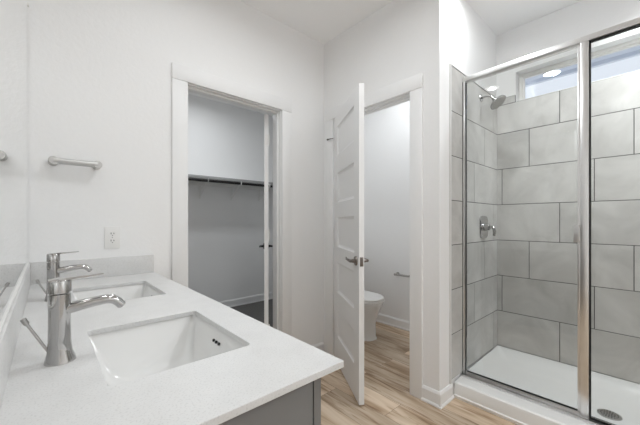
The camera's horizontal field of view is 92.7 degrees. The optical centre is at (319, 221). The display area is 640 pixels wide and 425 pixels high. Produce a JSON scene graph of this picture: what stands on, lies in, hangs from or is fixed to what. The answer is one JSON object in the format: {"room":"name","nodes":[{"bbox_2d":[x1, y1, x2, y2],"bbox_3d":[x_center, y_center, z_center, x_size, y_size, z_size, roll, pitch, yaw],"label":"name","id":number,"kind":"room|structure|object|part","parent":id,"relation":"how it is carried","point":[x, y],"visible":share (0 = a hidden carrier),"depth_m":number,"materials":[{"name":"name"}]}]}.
{"room":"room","nodes":[
{"label":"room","id":0,"kind":"room"},
{"bbox_2d":[28,0,323,350],"bbox_3d":[-0.740,-0.211,2.208,1.988,2.853,0.110,0,0,-42],"label":"wall","id":1,"kind":"structure","parent":0,"point":[100,71],"depth_m":1.82,"materials":[{"name":"paint"}]},
{"bbox_2d":[0,263,30,407],"bbox_3d":[-0.900,0.258,0.910,0.013,0.107,1.608,0,0,-42],"label":"backsplash","id":2,"kind":"structure","parent":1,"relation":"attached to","point":[9,333],"depth_m":0.68,"materials":[{"name":"white stone"}]},
{"bbox_2d":[48,156,101,169],"bbox_3d":[-1.281,-0.305,1.604,0.222,0.042,0.068,0,0,-42],"label":"towel bar","id":3,"kind":"object","parent":1,"relation":"attached to","point":[52,160],"visible":1,"depth_m":1.58,"materials":[{"name":"silver metal"}]},
{"bbox_3d":[-1.345,-0.305,1.546,0.049,0.042,0.068,0,0,-42],"label":"post","id":4,"kind":"part","parent":3,"relation":"part of","materials":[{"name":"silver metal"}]},
{"bbox_3d":[-1.216,-0.305,1.662,0.049,0.042,0.068,0,0,-42],"label":"post","id":5,"kind":"part","parent":3,"relation":"part of","materials":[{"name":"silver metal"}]},
{"bbox_2d":[104,226,119,248],"bbox_3d":[-1.179,0.092,1.735,0.074,0.124,0.008,0,0,-42],"label":"wall outlet","id":6,"kind":"object","parent":1,"relation":"attached to","point":[111,234],"visible":1,"depth_m":1.73,"materials":[{"name":"white plastic"}]},
{"bbox_2d":[109,231,115,236],"bbox_3d":[-1.177,0.072,1.733,0.034,0.029,0.003,0,0,-42],"label":"receptacle","id":7,"kind":"object","parent":6,"relation":"attached to","point":[111,233],"depth_m":1.73,"materials":[{"name":"white plastic"}]},
{"bbox_2d":[109,238,115,243],"bbox_3d":[-1.177,0.112,1.733,0.034,0.029,0.003,0,0,-42],"label":"receptacle","id":8,"kind":"object","parent":6,"relation":"attached to","point":[111,240],"depth_m":1.73,"materials":[{"name":"white plastic"}]},
{"bbox_2d":[172,62,291,335],"bbox_3d":[-0.635,0.103,2.303,0.939,2.225,0.148,0,0,-42],"label":"door frame","id":9,"kind":"structure","parent":1,"relation":"attached to","point":[185,79],"depth_m":2.29,"materials":[{"name":"paint"}]},
{"bbox_3d":[-0.906,0.153,1.974,0.095,2.125,0.017,0,0,-42],"label":"casing leg","id":10,"kind":"part","parent":9,"relation":"part of","materials":[{"name":"paint"}]},
{"bbox_3d":[-0.278,0.153,2.538,0.095,2.125,0.017,0,0,-42],"label":"casing leg","id":11,"kind":"part","parent":9,"relation":"part of","materials":[{"name":"paint"}]},
{"bbox_2d":[259,114,272,325],"bbox_3d":[-0.516,0.145,2.927,0.142,2.105,0.724,0,0,-10],"label":"door","id":12,"kind":"structure","parent":1,"relation":"in","point":[265,245],"depth_m":2.58,"materials":[{"name":"paint"}]},
{"bbox_2d":[313,342,322,350],"bbox_3d":[-0.105,1.165,2.690,0.360,0.100,0.021,0,0,-42],"label":"baseboard","id":13,"kind":"structure","parent":1,"relation":"attached to","point":[319,345],"depth_m":2.78,"materials":[{"name":"paint"}]},
{"bbox_2d":[188,94,272,301],"bbox_3d":[-1.599,-0.211,4.074,3.200,2.853,0.100,0,0,-42],"label":"wall","id":14,"kind":"structure","parent":0,"point":[226,258],"depth_m":4.27,"materials":[{"name":"paint"}]},
{"bbox_2d":[188,178,272,201],"bbox_3d":[-1.493,-0.416,3.872,3.086,0.249,0.302,0,0,-42],"label":"closet rod","id":15,"kind":"object","parent":14,"relation":"attached to","point":[190,179],"visible":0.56,"depth_m":4.00,"materials":[{"name":"black metal"}]},
{"bbox_3d":[-1.417,-0.505,3.787,3.086,0.033,0.033,0,0,-42],"label":"rod","id":16,"kind":"part","parent":15,"relation":"part of","materials":[{"name":"black metal"}]},
{"bbox_2d":[188,174,272,190],"bbox_3d":[-1.506,-0.514,3.888,3.086,0.093,0.299,0,0,-42],"label":"closet shelf","id":17,"kind":"object","parent":14,"relation":"attached to","point":[199,183],"visible":0.08,"depth_m":4.12,"materials":[{"name":"white paint"}]},
{"bbox_2d":[219,292,272,306],"bbox_3d":[-1.600,1.157,3.992,3.090,0.100,0.021,0,0,-42],"label":"baseboard","id":18,"kind":"structure","parent":14,"relation":"attached to","point":[256,298],"depth_m":4.45,"materials":[{"name":"paint"}]},
{"bbox_2d":[230,299,516,424],"bbox_3d":[0.515,1.261,1.672,3.400,0.108,6.600,0,0,-42],"label":"floor","id":19,"kind":"structure","parent":0,"point":[388,400],"depth_m":2.11,"materials":[{"name":"brown wood"}]},
{"bbox_2d":[219,378,320,424],"bbox_3d":[-0.714,0.771,1.078,0.514,0.888,1.578,0,0,-42],"label":"vanity cabinet","id":20,"kind":"object","parent":19,"relation":"on","point":[302,405],"visible":0.02,"depth_m":0.61,"materials":[{"name":"grey paint"}]},
{"bbox_2d":[0,255,343,424],"bbox_3d":[-0.694,0.266,1.093,0.565,0.122,1.610,0,0,-42],"label":"countertop","id":21,"kind":"structure","parent":20,"relation":"on","point":[272,363],"depth_m":0.64,"materials":[{"name":"white stone"}]},
{"bbox_2d":[35,251,91,301],"bbox_3d":[-1.028,0.217,1.232,0.178,0.188,0.054,0,0,-42],"label":"faucet","id":22,"kind":"object","parent":21,"relation":"on","point":[53,268],"visible":0.77,"depth_m":1.20,"materials":[{"name":"silver metal"}]},
{"bbox_3d":[-1.032,0.127,1.228,0.099,0.008,0.032,0,0,-42],"label":"lever","id":23,"kind":"part","parent":22,"relation":"part of","materials":[{"name":"silver metal"}]},
{"bbox_3d":[-1.005,0.195,1.252,0.117,0.037,0.033,0,0,-42],"label":"spout","id":24,"kind":"part","parent":22,"relation":"part of","materials":[{"name":"silver metal"}]},
{"bbox_2d":[20,272,124,366],"bbox_3d":[-0.556,0.217,0.701,0.188,0.188,0.054,0,0,-42],"label":"faucet","id":25,"kind":"object","parent":21,"relation":"on","point":[59,350],"visible":1,"depth_m":0.67,"materials":[{"name":"silver metal"}]},
{"bbox_3d":[-0.621,0.212,0.642,0.015,0.017,0.010,0,0,-42],"label":"knob","id":26,"kind":"part","parent":25,"relation":"part of","materials":[{"name":"silver metal"}]},
{"bbox_3d":[-0.605,0.253,0.657,0.041,0.074,0.006,0,0,-42],"label":"lift rod","id":27,"kind":"part","parent":25,"relation":"part of","materials":[{"name":"silver metal"}]},
{"bbox_3d":[-0.557,0.127,0.700,0.099,0.008,0.032,0,0,-42],"label":"lever","id":28,"kind":"part","parent":25,"relation":"part of","materials":[{"name":"silver metal"}]},
{"bbox_3d":[-0.530,0.195,0.724,0.117,0.037,0.033,0,0,-42],"label":"spout","id":29,"kind":"part","parent":25,"relation":"part of","materials":[{"name":"silver metal"}]},
{"bbox_2d":[73,283,161,299],"bbox_3d":[-0.901,0.398,1.359,0.344,0.141,0.439,0,0,-42],"label":"sink","id":30,"kind":"object","parent":21,"relation":"in","point":[134,291],"visible":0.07,"depth_m":1.52,"materials":[{"name":"white ceramic"}]},
{"bbox_2d":[89,315,244,385],"bbox_3d":[-0.417,0.398,0.819,0.344,0.141,0.439,0,0,-42],"label":"sink","id":31,"kind":"object","parent":21,"relation":"in","point":[125,355],"visible":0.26,"depth_m":0.94,"materials":[{"name":"white ceramic"}]},
{"bbox_3d":[-0.136,0.713,0.804,0.020,0.764,0.390,0,0,-42],"label":"door","id":32,"kind":"part","parent":20,"relation":"part of","materials":[{"name":"grey paint"}]},
{"bbox_2d":[364,291,383,340],"bbox_3d":[0.356,0.823,3.347,0.440,0.785,0.767,0,0,-42],"label":"toilet","id":33,"kind":"object","parent":19,"relation":"on","point":[373,302],"visible":0.32,"depth_m":3.10,"materials":[{"name":"white ceramic"}]},
{"bbox_3d":[0.450,0.812,3.242,0.366,0.018,0.485,0,0,-42],"label":"seat","id":34,"kind":"part","parent":33,"relation":"part of","materials":[{"name":"white plastic"}]},
{"bbox_3d":[0.448,0.787,3.244,0.364,0.026,0.489,0,0,-42],"label":"lid","id":35,"kind":"part","parent":33,"relation":"part of","materials":[{"name":"white plastic"}]},
{"bbox_2d":[454,346,639,424],"bbox_3d":[1.743,1.151,1.830,0.854,0.128,1.512,0,0,-42],"label":"shower pan","id":36,"kind":"object","parent":19,"relation":"on","point":[616,401],"visible":0.94,"depth_m":2.06,"materials":[{"name":"white plastic"}]},
{"bbox_2d":[461,17,639,424],"bbox_3d":[1.538,0.036,1.649,0.080,2.146,1.512,0,0,-42],"label":"shower door frame","id":37,"kind":"structure","parent":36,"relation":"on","point":[582,230],"depth_m":1.73,"materials":[{"name":"metal"}]},
{"bbox_3d":[1.266,0.048,1.976,0.006,2.084,0.618,0,0,-42],"label":"glass door","id":38,"kind":"part","parent":37,"relation":"part of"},
{"bbox_3d":[1.270,1.091,1.972,0.026,0.019,0.632,0,0,-42],"label":"door rail","id":39,"kind":"part","parent":37,"relation":"part of","materials":[{"name":"metal"}]},
{"bbox_3d":[1.543,1.102,1.651,0.069,0.014,1.509,0,0,-42],"label":"sill","id":40,"kind":"part","parent":37,"relation":"part of","materials":[{"name":"metal"}]},
{"bbox_3d":[1.460,0.070,1.735,0.078,0.100,0.033,0,0,-42],"label":"handle","id":41,"kind":"part","parent":37,"relation":"part of","materials":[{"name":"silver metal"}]},
{"bbox_3d":[1.493,0.048,1.720,0.044,2.104,0.038,0,0,-42],"label":"post","id":42,"kind":"part","parent":37,"relation":"part of","materials":[{"name":"metal"}]},
{"bbox_2d":[324,0,423,384],"bbox_3d":[0.187,-0.211,2.745,0.110,2.853,1.684,0,0,-42],"label":"wall","id":43,"kind":"structure","parent":0,"point":[385,48],"depth_m":2.40,"materials":[{"name":"paint"}]},
{"bbox_2d":[327,83,368,404],"bbox_3d":[0.200,0.149,2.382,0.147,2.105,0.783,0,0,-10],"label":"door","id":44,"kind":"structure","parent":43,"relation":"in","point":[348,140],"depth_m":2.21,"materials":[{"name":"paint"}]},
{"bbox_3d":[0.228,0.266,2.054,0.032,0.064,0.064,0,0,-10],"label":"handle","id":45,"kind":"part","parent":44,"relation":"part of","materials":[{"name":"silver metal"}]},
{"bbox_3d":[0.273,0.266,1.998,0.023,0.060,0.002,0,0,-10],"label":"latch plate","id":46,"kind":"part","parent":44,"relation":"part of","materials":[{"name":"silver metal"}]},
{"bbox_2d":[325,73,422,398],"bbox_3d":[0.422,0.103,2.483,0.148,2.225,0.968,0,0,-42],"label":"door frame","id":47,"kind":"structure","parent":43,"relation":"attached to","point":[410,89],"depth_m":2.13,"materials":[{"name":"paint"}]},
{"bbox_3d":[0.085,0.153,2.764,0.017,2.125,0.100,0,0,-42],"label":"casing leg","id":48,"kind":"part","parent":47,"relation":"part of","materials":[{"name":"paint"}]},
{"bbox_3d":[0.667,0.153,2.116,0.017,2.125,0.095,0,0,-42],"label":"casing leg","id":49,"kind":"part","parent":47,"relation":"part of","materials":[{"name":"paint"}]},
{"bbox_2d":[188,0,581,115],"bbox_3d":[0.515,-1.687,1.672,3.400,0.100,6.600,0,0,-42],"label":"ceiling","id":50,"kind":"structure","parent":0,"point":[322,21],"depth_m":2.40,"materials":[{"name":"paint"}]},
{"bbox_2d":[364,101,409,321],"bbox_3d":[1.034,-0.211,3.437,0.120,2.853,1.584,0,0,-42],"label":"wall","id":51,"kind":"structure","parent":0,"point":[386,131],"depth_m":3.60,"materials":[{"name":"paint"}]},
{"bbox_2d":[376,313,409,330],"bbox_3d":[0.625,1.165,3.071,0.977,0.100,1.584,0,0,-42],"label":"baseboard","id":52,"kind":"structure","parent":51,"relation":"attached to","point":[395,322],"depth_m":3.53,"materials":[{"name":"paint"}]},
{"bbox_2d":[394,272,409,276],"bbox_3d":[0.928,0.603,3.416,0.066,0.044,0.219,0,0,-42],"label":"paper holder","id":53,"kind":"object","parent":51,"relation":"attached to","point":[397,273],"visible":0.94,"depth_m":3.41,"materials":[{"name":"silver metal"}]},
{"bbox_2d":[424,0,496,394],"bbox_3d":[1.200,-0.211,2.441,1.212,2.853,0.121,0,0,-42],"label":"wall","id":54,"kind":"structure","parent":0,"point":[458,44],"depth_m":2.12,"materials":[{"name":"paint"}]},
{"bbox_2d":[421,383,453,408],"bbox_3d":[0.804,1.165,2.087,0.191,0.100,0.143,0,0,-42],"label":"baseboard","id":55,"kind":"structure","parent":54,"relation":"attached to","point":[433,397],"depth_m":2.03,"materials":[{"name":"paint"}]},
{"bbox_3d":[1.220,0.017,2.385,0.894,2.186,0.011,0,0,-42],"label":"edge trim","id":56,"kind":"part","parent":54,"relation":"part of","materials":[{"name":"tile"}]},
{"bbox_2d":[479,216,495,237],"bbox_3d":[1.349,0.047,2.432,0.156,0.180,0.094,0,0,-42],"label":"shower valve","id":57,"kind":"object","parent":54,"relation":"attached to","point":[484,226],"visible":1,"depth_m":2.43,"materials":[{"name":"silver metal"}]},
{"bbox_3d":[1.321,0.047,2.463,0.156,0.180,0.010,0,0,-42],"label":"plate","id":58,"kind":"part","parent":57,"relation":"part of","materials":[{"name":"silver metal"}]},
{"bbox_3d":[1.362,0.075,2.417,0.024,0.082,0.055,0,0,-42],"label":"lever","id":59,"kind":"part","parent":57,"relation":"part of","materials":[{"name":"silver metal"}]},
{"bbox_2d":[480,94,505,109],"bbox_3d":[1.340,-0.940,2.369,0.124,0.141,0.175,0,0,-42],"label":"showerhead","id":60,"kind":"object","parent":54,"relation":"attached to","point":[497,102],"visible":1,"depth_m":2.35,"materials":[{"name":"silver metal"}]},
{"bbox_2d":[496,0,639,383],"bbox_3d":[2.699,-0.211,1.526,0.160,2.853,3.266,0,0,-42],"label":"wall","id":61,"kind":"structure","parent":0,"point":[537,136],"depth_m":2.33,"materials":[{"name":"tile"}]},
{"bbox_2d":[519,38,639,100],"bbox_3d":[2.257,-1.134,2.071,0.050,0.253,1.564,0,0,-42],"label":"window","id":62,"kind":"structure","parent":61,"relation":"in","point":[633,43],"depth_m":2.40,"materials":[{"name":"white plastic"}]},
{"label":"outside","id":63,"kind":"structure","parent":0,"visible":0},
{"bbox_2d":[525,46,639,86],"bbox_3d":[2.683,-1.417,2.004,0.410,0.175,5.400,0,0,-42],"label":"roof eave","id":64,"kind":"object","parent":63,"point":[635,51],"depth_m":2.63,"materials":[{"name":"paint"}]},
{"bbox_3d":[-0.698,-0.211,0.583,0.120,2.853,6.600,0,0,-42],"label":"wall","id":65,"kind":"structure","parent":0,"visible":0},
{"bbox_2d":[0,0,28,331],"bbox_3d":[-0.909,-0.429,0.915,0.009,1.263,1.576,0,0,-42],"label":"wall mirror","id":66,"kind":"object","parent":65,"relation":"attached to","point":[14,262],"visible":1,"depth_m":0.79,"materials":[{"name":"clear mirror"}]}
]}

